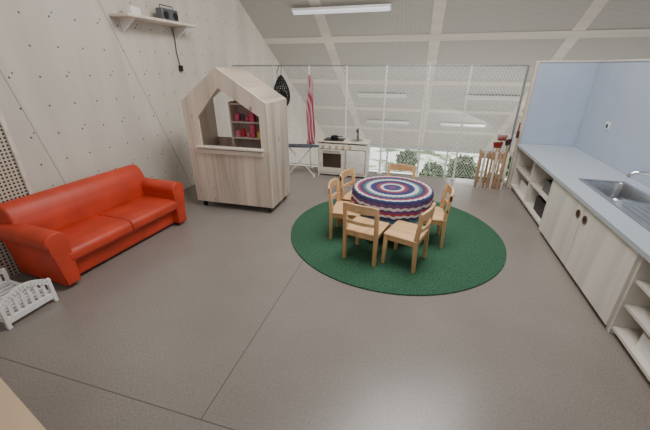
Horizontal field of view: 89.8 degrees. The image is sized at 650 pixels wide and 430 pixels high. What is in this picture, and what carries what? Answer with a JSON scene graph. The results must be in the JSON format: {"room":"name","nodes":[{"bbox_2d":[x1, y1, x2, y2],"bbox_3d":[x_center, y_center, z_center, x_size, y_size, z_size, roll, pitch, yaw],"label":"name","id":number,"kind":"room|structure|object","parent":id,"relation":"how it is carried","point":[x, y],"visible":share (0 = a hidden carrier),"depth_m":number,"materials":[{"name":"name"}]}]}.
{"room":"children's room","nodes":[
{"label":"children's room","id":0,"kind":"room"},
{"bbox_2d":[0,0,325,280],"bbox_3d":[-1.818,-2.579,3.966,0.150,10.621,14.000,7,25,14],"label":"wall","id":1,"kind":"structure","parent":0,"point":[81,97],"depth_m":3.16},
{"bbox_2d":[0,108,33,194],"bbox_3d":[-2.364,-1.107,2.198,0.016,3.200,0.030,7,25,14],"label":"trim","id":2,"kind":"structure","parent":1,"relation":"attached to","point":[3,124],"depth_m":2.48,"materials":[{"name":"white wood"}]},
{"bbox_2d":[109,13,196,38],"bbox_3d":[-1.799,-2.033,3.546,0.220,0.152,1.050,7,25,14],"label":"wall shelf","id":3,"kind":"object","parent":1,"relation":"attached to","point":[126,19],"visible":1,"depth_m":3.35,"materials":[{"name":"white wood"}]},
{"bbox_2d":[122,6,140,14],"bbox_3d":[-1.894,-2.001,3.196,0.100,0.077,0.120,7,25,14],"label":"box","id":4,"kind":"object","parent":3,"relation":"on","point":[126,9],"visible":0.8,"depth_m":3.15,"materials":[{"name":"white paint"}]},
{"bbox_2d":[155,4,178,21],"bbox_3d":[-1.746,-2.232,3.610,0.095,0.156,0.260,7,25,14],"label":"radio","id":5,"kind":"object","parent":3,"relation":"on","point":[162,13],"visible":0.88,"depth_m":3.55,"materials":[{"name":"grey plastic"}]},
{"bbox_2d":[172,28,183,71],"bbox_3d":[-1.788,-2.001,3.962,0.030,0.471,0.060,7,25,14],"label":"cable","id":6,"kind":"object","parent":3,"relation":"hanging from","point":[180,66],"visible":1,"depth_m":4.01,"materials":[{"name":"black plastic"}]},
{"bbox_2d":[289,79,530,85],"bbox_3d":[4.481,-2.433,6.058,10.955,0.094,0.144,7,25,14],"label":"trim","id":7,"kind":"structure","parent":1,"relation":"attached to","point":[299,80],"depth_m":6.71,"materials":[{"name":"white wood"}]},
{"bbox_2d":[306,105,522,114],"bbox_3d":[4.789,-2.265,7.322,10.955,0.094,0.144,7,25,14],"label":"trim","id":8,"kind":"structure","parent":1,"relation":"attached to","point":[315,107],"depth_m":7.95,"materials":[{"name":"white wood"}]},
{"bbox_2d":[319,125,515,136],"bbox_3d":[5.097,-2.097,8.586,10.955,0.094,0.144,7,25,14],"label":"trim","id":9,"kind":"structure","parent":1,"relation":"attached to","point":[388,129],"depth_m":9.20,"materials":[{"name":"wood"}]},
{"bbox_2d":[0,165,649,429],"bbox_3d":[1.716,1.276,1.181,8.910,0.300,7.995,7,25,14],"label":"floor","id":10,"kind":"structure","parent":0,"point":[214,319],"depth_m":1.93,"materials":[{"name":"grey concrete"}]},
{"bbox_2d":[0,378,45,429],"bbox_3d":[-1.360,0.871,1.165,1.300,0.450,0.420,14,28,28],"label":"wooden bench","id":11,"kind":"object","parent":10,"relation":"on","point":[14,415],"visible":1,"depth_m":1.08,"materials":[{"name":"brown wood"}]},
{"bbox_2d":[0,268,58,329],"bbox_3d":[-2.157,0.523,2.192,0.484,0.237,0.315,8,25,16],"label":"bed","id":12,"kind":"object","parent":10,"relation":"on","point":[27,287],"visible":1,"depth_m":2.15,"materials":[{"name":"white paint"}]},
{"bbox_2d":[0,164,186,285],"bbox_3d":[-1.944,0.006,2.900,0.600,0.593,1.307,9,26,19],"label":"sofa","id":13,"kind":"object","parent":10,"relation":"on","point":[59,233],"visible":1,"depth_m":2.69,"materials":[{"name":"leather"}]},
{"bbox_2d":[58,215,132,260],"bbox_3d":[-1.982,0.169,2.676,0.482,0.122,0.534,9,26,19],"label":"seat cushion","id":14,"kind":"object","parent":13,"relation":"on","point":[87,234],"depth_m":2.65,"materials":[{"name":"red leather"}]},
{"bbox_2d":[99,195,177,230],"bbox_3d":[-1.795,-0.039,3.133,0.482,0.122,0.534,9,26,19],"label":"seat cushion","id":15,"kind":"object","parent":13,"relation":"on","point":[139,211],"depth_m":3.06,"materials":[{"name":"red leather"}]},
{"bbox_2d":[181,67,290,211],"bbox_3d":[-0.968,-0.843,3.674,0.952,1.500,0.595,6,25,14],"label":"kiosk","id":16,"kind":"object","parent":10,"relation":"on","point":[223,172],"visible":1,"depth_m":3.53,"materials":[{"name":"brown wood"}]},
{"bbox_2d":[228,101,260,147],"bbox_3d":[-0.802,-0.750,3.736,0.458,1.040,0.161,6,25,14],"label":"shelf rack","id":17,"kind":"object","parent":16,"relation":"in","point":[248,142],"visible":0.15,"depth_m":3.67,"materials":[{"name":"brown wood"}]},
{"bbox_2d":[235,113,240,120],"bbox_3d":[-0.965,-1.087,3.609,0.047,0.080,0.060,2,24,4],"label":"food box","id":18,"kind":"object","parent":17,"relation":"on","point":[237,115],"visible":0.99,"depth_m":3.59,"materials":[{"name":"cardboard"}]},
{"bbox_2d":[236,130,241,136],"bbox_3d":[-0.968,-0.922,3.673,0.046,0.066,0.060,12,27,25],"label":"food box","id":19,"kind":"object","parent":17,"relation":"on","point":[238,132],"visible":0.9,"depth_m":3.65,"materials":[{"name":"cardboard"}]},
{"bbox_2d":[242,128,245,136],"bbox_3d":[-0.911,-0.927,3.650,0.038,0.094,0.038,7,25,14],"label":"jar","id":20,"kind":"object","parent":17,"relation":"on","point":[243,129],"visible":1,"depth_m":3.64,"materials":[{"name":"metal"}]},
{"bbox_2d":[249,111,255,121],"bbox_3d":[-0.785,-1.078,3.538,0.047,0.122,0.060,7,25,16],"label":"food box","id":21,"kind":"object","parent":17,"relation":"on","point":[252,115],"visible":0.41,"depth_m":3.52,"materials":[{"name":"cardboard"}]},
{"bbox_2d":[250,125,256,137],"bbox_3d":[-0.792,-0.928,3.607,0.047,0.133,0.060,5,25,10],"label":"food box","id":22,"kind":"object","parent":17,"relation":"on","point":[252,127],"visible":1,"depth_m":3.58,"materials":[{"name":"cardboard"}]},
{"bbox_2d":[289,144,318,176],"bbox_3d":[-0.358,-0.808,4.850,0.549,0.465,0.170,2,25,5],"label":"ironing board","id":23,"kind":"object","parent":10,"relation":"on","point":[310,146],"visible":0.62,"depth_m":4.78,"materials":[{"name":"white paint"}]},
{"bbox_2d":[317,128,370,177],"bbox_3d":[0.282,-0.937,4.869,0.755,0.683,0.332,7,25,14],"label":"play kitchen","id":24,"kind":"object","parent":10,"relation":"on","point":[334,156],"visible":0.98,"depth_m":4.78,"materials":[{"name":"beige paint"}]},
{"bbox_2d":[323,137,345,141],"bbox_3d":[0.142,-1.124,4.846,0.300,0.006,0.230,7,25,14],"label":"cooktop","id":25,"kind":"object","parent":24,"relation":"in","point":[326,138],"depth_m":4.82,"materials":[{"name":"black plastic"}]},
{"bbox_2d":[331,135,342,139],"bbox_3d":[0.179,-1.148,4.824,0.187,0.056,0.110,7,25,14],"label":"saucepan","id":26,"kind":"object","parent":24,"relation":"on","point":[333,137],"visible":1,"depth_m":4.79,"materials":[{"name":"black metal"}]},
{"bbox_2d":[317,137,370,144],"bbox_3d":[0.286,-1.097,4.814,0.755,0.016,0.300,7,25,14],"label":"countertop","id":27,"kind":"structure","parent":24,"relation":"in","point":[347,141],"depth_m":4.75,"materials":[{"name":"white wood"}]},
{"bbox_2d":[318,142,369,177],"bbox_3d":[0.286,-0.861,4.921,0.735,0.502,0.280,7,25,14],"label":"stove","id":28,"kind":"object","parent":24,"relation":"in","point":[356,155],"depth_m":4.78,"materials":[{"name":"beige paint"}]},
{"bbox_2d":[350,139,362,141],"bbox_3d":[0.459,-1.087,4.764,0.190,0.014,0.190,7,25,14],"label":"sink","id":29,"kind":"object","parent":24,"relation":"on","point":[351,140],"depth_m":4.74,"materials":[{"name":"metal"}]},
{"bbox_2d":[231,64,529,183],"bbox_3d":[0.528,-1.374,4.809,4.165,1.530,0.106,7,25,14],"label":"safety railing","id":30,"kind":"object","parent":10,"relation":"on","point":[522,65],"depth_m":4.64,"materials":[{"name":"white metal"}]},
{"bbox_2d":[274,66,289,105],"bbox_3d":[-0.648,-1.907,4.864,0.270,0.611,0.108,7,25,14],"label":"net bag","id":31,"kind":"object","parent":30,"relation":"hanging from","point":[284,92],"visible":0.68,"depth_m":4.83,"materials":[{"name":"fabric"}]},
{"bbox_2d":[291,199,506,295],"bbox_3d":[0.680,0.157,3.268,2.034,0.014,2.034,7,25,14],"label":"round rug","id":32,"kind":"object","parent":10,"relation":"on","point":[472,253],"visible":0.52,"depth_m":2.79,"materials":[{"name":"green carpet"}]},
{"bbox_2d":[328,178,362,240],"bbox_3d":[0.200,-0.055,3.081,0.324,0.524,0.306,7,25,14],"label":"chair","id":33,"kind":"object","parent":32,"relation":"on","point":[336,212],"visible":0.66,"depth_m":3.02,"materials":[{"name":"brown wood"}]},
{"bbox_2d":[340,168,354,222],"bbox_3d":[0.338,-0.186,3.372,0.324,0.524,0.306,13,28,27],"label":"chair","id":34,"kind":"object","parent":32,"relation":"on","point":[343,197],"visible":0.39,"depth_m":3.33,"materials":[{"name":"brown wood"}]},
{"bbox_2d":[342,202,388,266],"bbox_3d":[0.339,0.111,2.716,0.306,0.524,0.324,13,28,27],"label":"chair","id":35,"kind":"object","parent":32,"relation":"on","point":[359,227],"visible":0.95,"depth_m":2.62,"materials":[{"name":"brown wood"}]},
{"bbox_2d":[387,164,415,178],"bbox_3d":[0.788,-0.253,3.518,0.306,0.524,0.324,9,26,18],"label":"chair","id":36,"kind":"object","parent":32,"relation":"on","point":[403,167],"visible":0.11,"depth_m":3.54,"materials":[{"name":"brown wood"}]},
{"bbox_2d":[381,202,435,273],"bbox_3d":[0.680,0.146,2.639,0.324,0.524,0.306,16,29,31],"label":"chair","id":37,"kind":"object","parent":32,"relation":"on","point":[402,232],"visible":1,"depth_m":2.57,"materials":[{"name":"brown wood"}]},
{"bbox_2d":[419,184,453,248],"bbox_3d":[0.963,-0.006,2.974,0.324,0.524,0.306,5,25,11],"label":"chair","id":38,"kind":"object","parent":32,"relation":"on","point":[440,217],"visible":0.56,"depth_m":2.88,"materials":[{"name":"brown wood"}]},
{"bbox_3d":[0.638,-0.053,3.179,0.720,0.440,0.720,7,25,14],"label":"round table","id":39,"kind":"object","parent":32,"relation":"on","visible":0},
{"bbox_2d":[351,176,433,227],"bbox_3d":[0.642,-0.110,3.149,0.772,0.328,0.781,7,25,14],"label":"crocheted blanket","id":40,"kind":"object","parent":39,"relation":"on","point":[397,198],"visible":0.91,"depth_m":2.89,"materials":[{"name":"multicoloured fabric"}]},
{"bbox_2d":[474,149,510,189],"bbox_3d":[2.248,-0.628,4.410,0.350,0.500,0.204,9,26,20],"label":"wooden rack","id":41,"kind":"object","parent":10,"relation":"on","point":[504,157],"visible":1,"depth_m":4.33,"materials":[{"name":"brown wood"}]},
{"bbox_2d":[488,142,503,186],"bbox_3d":[2.251,-0.666,4.355,0.128,0.616,0.028,-1,24,-1],"label":"broom","id":42,"kind":"object","parent":10,"relation":"on","point":[496,145],"visible":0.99,"depth_m":4.24,"materials":[{"name":"brown wood"}]},
{"bbox_2d":[492,134,507,184],"bbox_3d":[2.322,-0.731,4.400,0.128,0.696,0.028,9,26,20],"label":"broom","id":43,"kind":"object","parent":10,"relation":"on","point":[498,135],"visible":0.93,"depth_m":4.28,"materials":[{"name":"brown wood"}]},
{"bbox_2d":[505,139,511,152],"bbox_3d":[2.362,-0.673,4.322,0.128,0.656,0.028,-16,29,-32],"label":"broom","id":44,"kind":"object","parent":10,"relation":"on","point":[508,141],"visible":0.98,"depth_m":4.20,"materials":[{"name":"brown wood"}]},
{"bbox_2d":[509,148,553,231],"bbox_3d":[2.620,-0.328,3.664,0.602,0.570,1.365,7,25,14],"label":"base cabinet","id":45,"kind":"object","parent":10,"relation":"on","point":[524,164],"visible":0.24,"depth_m":3.79,"materials":[{"name":"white wood"}]},
{"bbox_2d":[519,180,528,196],"bbox_3d":[2.603,-0.312,4.011,0.300,0.130,0.300,7,25,14],"label":"storage box","id":46,"kind":"object","parent":45,"relation":"in","point":[524,183],"visible":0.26,"depth_m":4.07,"materials":[{"name":"white paint"}]},
{"bbox_2d":[533,195,545,218],"bbox_3d":[2.418,-0.057,3.414,0.300,0.160,0.350,7,25,14],"label":"storage box","id":47,"kind":"object","parent":45,"relation":"in","point":[540,203],"visible":0.24,"depth_m":3.48,"materials":[{"name":"black plastic"}]},
{"bbox_2d":[542,179,552,195],"bbox_3d":[2.406,-0.247,3.280,0.280,0.120,0.300,7,25,14],"label":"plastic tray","id":48,"kind":"object","parent":45,"relation":"on","point":[548,182],"visible":0.24,"depth_m":3.37,"materials":[{"name":"grey plastic"}]},
{"bbox_2d":[506,60,600,186],"bbox_3d":[2.826,-1.067,4.084,0.692,1.568,0.060,7,25,14],"label":"wall","id":49,"kind":"structure","parent":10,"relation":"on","point":[559,92],"depth_m":3.94,"materials":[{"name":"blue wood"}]},
{"bbox_2d":[515,122,520,137],"bbox_3d":[2.442,-1.066,4.111,0.030,0.195,0.041,7,25,14],"label":"brush","id":50,"kind":"object","parent":49,"relation":"hanging from","point":[518,131],"visible":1,"depth_m":4.11,"materials":[{"name":"red plastic"}]},
{"bbox_2d":[539,179,640,329],"bbox_3d":[2.231,0.219,2.459,0.625,0.570,1.395,7,25,14],"label":"base cabinet","id":51,"kind":"object","parent":10,"relation":"on","point":[602,264],"visible":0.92,"depth_m":2.29,"materials":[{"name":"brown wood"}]},
{"bbox_2d":[574,59,649,186],"bbox_3d":[2.495,-0.116,1.987,0.050,1.568,4.540,7,25,14],"label":"wall","id":52,"kind":"structure","parent":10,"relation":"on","point":[620,94],"depth_m":3.18,"materials":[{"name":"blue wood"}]},
{"bbox_2d":[604,122,610,129],"bbox_3d":[2.925,-0.922,3.376,0.012,0.075,0.090,7,25,14],"label":"power socket","id":53,"kind":"object","parent":52,"relation":"attached to","point":[608,124],"visible":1,"depth_m":3.36,"materials":[{"name":"white paint"}]},
{"bbox_2d":[607,256,649,381],"bbox_3d":[1.872,0.757,1.273,0.602,0.570,1.305,7,25,14],"label":"base cabinet","id":54,"kind":"object","parent":10,"relation":"on","point":[631,319],"visible":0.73,"depth_m":1.88,"materials":[{"name":"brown wood"}]},
{"bbox_2d":[516,143,649,262],"bbox_3d":[2.234,-0.068,2.366,0.636,0.030,4.072,7,25,14],"label":"countertop","id":55,"kind":"structure","parent":54,"relation":"on","point":[565,164],"depth_m":2.87,"materials":[{"name":"grey laminate"}]},
{"bbox_2d":[578,178,649,231],"bbox_3d":[2.251,-0.011,2.374,0.352,0.158,1.140,7,25,14],"label":"sink","id":56,"kind":"object","parent":55,"relation":"in","point":[630,200],"visible":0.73,"depth_m":2.58,"materials":[{"name":"metal"}]},
{"bbox_2d":[626,171,649,177],"bbox_3d":[2.477,-0.243,2.496,0.105,0.181,0.279,-17,30,-33],"label":"tap","id":57,"kind":"object","parent":55,"relation":"on","point":[628,175],"visible":1,"depth_m":2.50,"materials":[{"name":"silver metal"}]},
{"bbox_2d":[636,333,649,363],"bbox_3d":[1.872,0.763,1.679,0.300,0.100,0.250,7,25,14],"label":"storage box","id":58,"kind":"object","parent":54,"relation":"in","point":[643,344],"visible":0.83,"depth_m":1.78,"materials":[{"name":"white paint"}]},
{"bbox_2d":[239,0,649,152],"bbox_3d":[3.878,-2.882,3.531,10.955,7.210,11.600,7,25,14],"label":"ceiling","id":59,"kind":"structure","parent":0,"point":[272,18],"depth_m":5.53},
{"bbox_2d":[308,0,364,138],"bbox_3d":[0.080,-3.081,5.885,0.170,5.409,9.005,7,25,14],"label":"trim","id":60,"kind":"structure","parent":59,"relation":"attached to","point":[321,21],"depth_m":6.11,"materials":[{"name":"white wood"}]},
{"bbox_2d":[291,4,390,14],"bbox_3d":[0.224,-3.103,4.928,1.530,0.084,0.098,7,25,14],"label":"ceiling lamp","id":61,"kind":"object","parent":59,"relation":"attached to","point":[374,7],"visible":1,"depth_m":4.89,"materials":[{"name":"white paint"}]},
{"bbox_2d":[358,93,405,97],"bbox_3d":[1.286,-2.710,7.394,1.080,0.084,0.098,7,25,14],"label":"ceiling lamp","id":62,"kind":"object","parent":59,"relation":"attached to","point":[365,94],"visible":0.7,"depth_m":7.37,"materials":[{"name":"white paint"}]},
{"bbox_2d":[359,95,404,97],"bbox_3d":[1.282,-2.689,7.391,1.040,0.050,0.067,7,25,14],"label":"diffuser","id":63,"kind":"object","parent":62,"relation":"attached to","point":[391,96],"depth_m":7.36,"materials":[{"name":"grey plastic"}]},
{"bbox_2d":[367,120,408,124],"bbox_3d":[1.690,-2.511,8.831,1.125,0.084,0.098,7,25,14],"label":"ceiling lamp","id":64,"kind":"object","parent":59,"relation":"attached to","point":[371,121],"visible":0.77,"depth_m":8.79,"materials":[{"name":"white paint"}]},
{"bbox_2d":[417,0,446,146],"bbox_3d":[1.825,-2.876,5.432,0.170,5.409,9.005,7,25,14],"label":"trim","id":65,"kind":"structure","parent":59,"relation":"attached to","point":[439,6],"depth_m":5.54,"materials":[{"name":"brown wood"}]},
{"bbox_2d":[263,28,649,43],"bbox_3d":[4.148,-2.614,4.693,10.955,0.094,0.144,7,25,14],"label":"trim","id":66,"kind":"structure","parent":59,"relation":"attached to","point":[606,33],"depth_m":5.16,"materials":[{"name":"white wood"}]},
{"bbox_2d":[440,123,484,127],"bbox_3d":[3.522,-2.296,8.355,1.065,0.084,0.098,7,25,14],"label":"ceiling lamp","id":67,"kind":"object","parent":59,"relation":"attached to","point":[441,124],"visible":0.65,"depth_m":8.34,"materials":[{"name":"white paint"}]},
{"bbox_2d":[465,95,519,100],"bbox_3d":[3.500,-2.449,6.820,1.065,0.084,0.098,7,25,14],"label":"ceiling lamp","id":68,"kind":"object","parent":59,"relation":"attached to","point":[469,96],"visible":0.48,"depth_m":6.79,"materials":[{"name":"white paint"}]},
{"bbox_2d":[468,97,519,100],"bbox_3d":[3.497,-2.429,6.816,1.025,0.050,0.067,7,25,14],"label":"diffuser","id":69,"kind":"object","parent":68,"relation":"attached to","point":[478,98],"depth_m":6.78,"materials":[{"name":"grey plastic"}]},
{"bbox_2d":[485,0,608,150],"bbox_3d":[3.730,-2.652,4.938,0.170,5.409,9.005,7,25,14],"label":"trim","id":70,"kind":"structure","parent":59,"relation":"attached to","point":[596,6],"depth_m":4.97,"materials":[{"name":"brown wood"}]},
{"bbox_3d":[5.418,-0.126,10.808,11.000,0.500,0.120,7,25,14],"label":"wall","id":71,"kind":"structure","parent":0,"visible":0},
{"bbox_2d":[370,144,512,180],"bbox_3d":[5.418,-1.151,10.343,11.000,1.731,0.080,7,25,14],"label":"window","id":72,"kind":"structure","parent":71,"relation":"in","point":[374,145],"depth_m":10.53,"materials":[{"name":"white metal"}]},
{"label":"outside","id":73,"kind":"structure","parent":0,"visible":0},
{"bbox_2d":[369,147,506,181],"bbox_3d":[7.610,-3.395,17.773,24.000,0.100,15.000,7,25,14],"label":"lawn","id":74,"kind":"structure","parent":73,"point":[429,153],"depth_m":16.45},
{"bbox_2d":[395,149,417,166],"bbox_3d":[3.782,-2.643,14.972,1.108,0.844,1.106,7,25,14],"label":"bush","id":75,"kind":"object","parent":74,"relation":"on","point":[415,161],"visible":0.55,"depth_m":14.71,"materials":[{"name":"green plant"}]},
{"bbox_2d":[419,161,445,176],"bbox_3d":[4.362,-1.768,13.118,1.095,0.783,1.020,7,25,14],"label":"bush","id":76,"kind":"object","parent":74,"relation":"on","point":[434,162],"visible":0.38,"depth_m":12.90,"materials":[{"name":"green plant"}]},
{"bbox_2d":[447,154,476,178],"bbox_3d":[5.748,-2.117,13.673,1.241,0.959,1.219,-11,27,-23],"label":"bush","id":77,"kind":"object","parent":74,"relation":"on","point":[460,166],"visible":0.66,"depth_m":13.40,"materials":[{"name":"green plant"}]},
{"bbox_2d":[498,156,511,175],"bbox_3d":[8.226,-2.271,13.806,1.530,1.130,1.492,7,25,14],"label":"bush","id":78,"kind":"object","parent":74,"relation":"on","point":[510,158],"visible":0.05,"depth_m":13.68,"materials":[{"name":"green plant"}]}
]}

